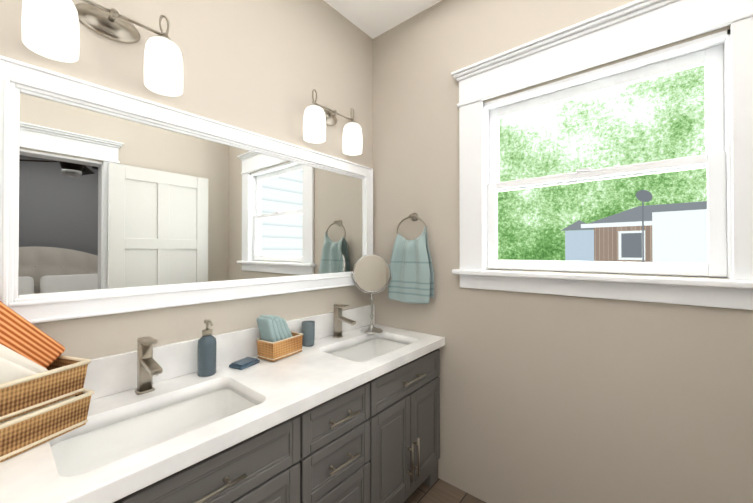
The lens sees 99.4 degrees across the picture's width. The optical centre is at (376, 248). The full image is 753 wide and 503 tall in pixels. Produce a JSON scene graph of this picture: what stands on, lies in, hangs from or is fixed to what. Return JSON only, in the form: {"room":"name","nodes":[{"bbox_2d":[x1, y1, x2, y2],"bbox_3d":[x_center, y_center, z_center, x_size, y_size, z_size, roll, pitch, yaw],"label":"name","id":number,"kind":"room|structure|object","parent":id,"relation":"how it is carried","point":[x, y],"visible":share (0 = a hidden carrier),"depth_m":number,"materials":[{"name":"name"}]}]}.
{"room":"bathroom","nodes":[
{"label":"bathroom","id":0,"kind":"room"},
{"bbox_2d":[0,0,372,358],"bbox_3d":[-1.123,-0.066,1.122,0.140,2.950,3.530,0,-1,40],"label":"wall","id":1,"kind":"structure","parent":0,"point":[264,67],"depth_m":1.54,"materials":[{"name":"beige paint"}]},
{"bbox_2d":[21,0,182,96],"bbox_3d":[-0.931,-0.762,1.129,0.151,0.288,0.434,0,-1,40],"label":"sconce","id":2,"kind":"object","parent":1,"relation":"attached to","point":[50,29],"visible":1,"depth_m":1.12,"materials":[{"name":"white glass"}]},
{"bbox_2d":[0,55,372,323],"bbox_3d":[-0.604,-0.168,1.610,0.029,0.820,1.780,0,-1,40],"label":"mirror","id":3,"kind":"object","parent":1,"relation":"attached to","point":[112,201],"visible":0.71,"depth_m":1.26,"materials":[{"name":"white mirror"}]},
{"bbox_2d":[83,304,374,399],"bbox_3d":[-0.590,0.466,1.627,0.021,0.140,1.780,0,-1,40],"label":"backsplash","id":4,"kind":"structure","parent":1,"relation":"attached to","point":[105,375],"depth_m":1.35,"materials":[{"name":"white stone"}]},
{"bbox_2d":[303,89,361,155],"bbox_3d":[-0.260,-0.756,1.931,0.151,0.288,0.434,0,-1,40],"label":"sconce","id":5,"kind":"object","parent":1,"relation":"attached to","point":[317,118],"visible":1,"depth_m":1.87,"materials":[{"name":"white glass"}]},
{"bbox_2d":[324,0,440,38],"bbox_3d":[-0.206,-1.588,0.368,2.530,0.080,3.530,0,-1,40],"label":"ceiling","id":6,"kind":"structure","parent":0,"point":[372,19],"depth_m":2.07,"materials":[{"name":"white paint"}]},
{"bbox_2d":[404,478,485,502],"bbox_3d":[-0.153,1.427,0.298,2.390,0.050,3.250,0,-1,40],"label":"floor","id":7,"kind":"structure","parent":0,"point":[439,491],"depth_m":1.83,"materials":[{"name":"brown wood"}]},
{"bbox_2d":[104,344,444,502],"bbox_3d":[-0.366,0.998,1.450,0.588,0.826,1.754,0,-1,40],"label":"bathroom vanity","id":8,"kind":"object","parent":7,"relation":"on","point":[343,409],"depth_m":1.30,"materials":[{"name":"grey wood"}]},
{"bbox_2d":[0,324,443,502],"bbox_3d":[-0.376,0.560,1.447,0.580,0.050,1.780,0,-1,40],"label":"countertop","id":9,"kind":"structure","parent":8,"relation":"on","point":[277,389],"depth_m":1.10,"materials":[{"name":"white stone"}]},
{"bbox_2d":[0,301,94,461],"bbox_3d":[-1.014,0.259,0.810,0.206,0.540,0.409,0,0,17],"label":"wicker baskets","id":10,"kind":"object","parent":9,"relation":"on","point":[45,395],"visible":1,"depth_m":0.88,"materials":[{"name":"wicker"}]},
{"bbox_2d":[132,336,163,395],"bbox_3d":[-0.825,0.433,1.162,0.167,0.200,0.054,0,-1,40],"label":"faucet","id":11,"kind":"object","parent":9,"relation":"on","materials":[{"name":"silver metal"}]},
{"bbox_2d":[60,388,251,471],"bbox_3d":[-0.672,0.650,1.032,0.357,0.162,0.546,0,-1,40],"label":"sink","id":12,"kind":"object","parent":9,"relation":"in","point":[84,449],"depth_m":1.13,"materials":[{"name":"white ceramic"}]},
{"bbox_2d":[197,319,216,376],"bbox_3d":[-0.715,0.418,1.354,0.087,0.230,0.072,0,-1,40],"label":"soap dispenser","id":13,"kind":"object","parent":9,"relation":"on","point":[206,354],"visible":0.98,"depth_m":1.33,"materials":[{"name":"blue glass"}]},
{"bbox_2d":[229,357,259,369],"bbox_3d":[-0.604,0.524,1.465,0.080,0.020,0.110,0,-1,25],"label":"soap dish","id":14,"kind":"object","parent":9,"relation":"on","point":[243,363],"visible":1,"depth_m":1.44,"materials":[{"name":"blue ceramic"}]},
{"bbox_2d":[256,315,302,361],"bbox_3d":[-0.485,0.427,1.599,0.123,0.209,0.212,0,-1,32],"label":"basket","id":15,"kind":"object","parent":9,"relation":"on","point":[278,340],"visible":1,"depth_m":1.54,"materials":[{"name":"wicker"}]},
{"bbox_2d":[302,320,314,346],"bbox_3d":[-0.380,0.473,1.780,0.072,0.128,0.072,0,-1,40],"label":"cup","id":16,"kind":"object","parent":9,"relation":"on","point":[308,331],"visible":1,"depth_m":1.75,"materials":[{"name":"grey"}]},
{"bbox_2d":[332,304,355,335],"bbox_3d":[-0.193,0.439,1.917,0.167,0.200,0.054,0,-1,40],"label":"faucet","id":17,"kind":"object","parent":9,"relation":"on","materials":[{"name":"silver metal"}]},
{"bbox_2d":[336,336,403,359],"bbox_3d":[-0.031,0.657,1.799,0.357,0.162,0.546,0,-1,40],"label":"sink","id":18,"kind":"object","parent":9,"relation":"in","point":[378,344],"depth_m":2.03,"materials":[{"name":"white ceramic"}]},
{"bbox_2d":[351,254,391,333],"bbox_3d":[-0.031,0.288,2.083,0.219,0.502,0.159,0,-1,40],"label":"vanity mirror","id":19,"kind":"object","parent":9,"relation":"on","point":[371,273],"visible":1,"depth_m":2.08,"materials":[{"name":"silver metal"}]},
{"bbox_2d":[373,0,752,502],"bbox_3d":[0.934,-0.062,1.611,2.390,2.950,0.140,0,-1,40],"label":"wall","id":20,"kind":"structure","parent":0,"point":[547,398],"depth_m":1.62,"materials":[{"name":"beige paint"}]},
{"bbox_2d":[388,213,433,303],"bbox_3d":[0.224,0.055,2.045,0.307,0.577,0.103,0,-1,40],"label":"towel ring","id":21,"kind":"object","parent":20,"relation":"attached to","point":[412,272],"visible":0.98,"depth_m":2.01,"materials":[{"name":"teal fabric"}]},
{"bbox_2d":[451,0,752,309],"bbox_3d":[0.980,-0.405,1.515,1.286,1.259,0.172,0,-1,40],"label":"window","id":22,"kind":"structure","parent":20,"relation":"in","point":[725,57],"depth_m":1.39,"materials":[{"name":"white wood"}]},
{"label":"outside","id":23,"kind":"structure","parent":0,"visible":0},
{"bbox_3d":[10.916,2.011,7.600,70.000,0.100,21.840,0,-1,40],"label":"ground","id":24,"kind":"structure","parent":23,"visible":0},
{"bbox_2d":[561,220,593,260],"bbox_3d":[11.817,0.248,18.358,1.800,3.600,2.200,0,-1,40],"label":"house","id":25,"kind":"structure","parent":24,"relation":"on","point":[580,239],"depth_m":17.65,"materials":[{"name":"blue"}]},
{"bbox_2d":[636,190,651,261],"bbox_3d":[7.495,0.158,8.938,0.362,3.628,0.235,0,-1,40],"label":"dish","id":26,"kind":"object","parent":24,"relation":"on","point":[646,194],"depth_m":9.02,"materials":[{"name":"grey metal"}]},
{"bbox_2d":[581,201,706,261],"bbox_3d":[11.514,0.166,11.332,6.550,3.650,5.370,0,-1,40],"label":"house","id":27,"kind":"structure","parent":24,"relation":"on","point":[605,249],"depth_m":11.01,"materials":[{"name":"wood siding"},{"name":"painted siding"},{"name":"glass"}]},
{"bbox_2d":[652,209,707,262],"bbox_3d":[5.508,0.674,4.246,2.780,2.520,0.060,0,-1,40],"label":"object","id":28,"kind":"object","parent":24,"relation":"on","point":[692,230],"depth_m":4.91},
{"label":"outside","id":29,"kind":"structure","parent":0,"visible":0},
{"bbox_2d":[498,64,706,260],"bbox_3d":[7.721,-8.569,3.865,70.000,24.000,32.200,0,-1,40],"label":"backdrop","id":30,"kind":"structure","parent":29,"point":[609,149],"depth_m":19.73,"materials":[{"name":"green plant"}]}
]}

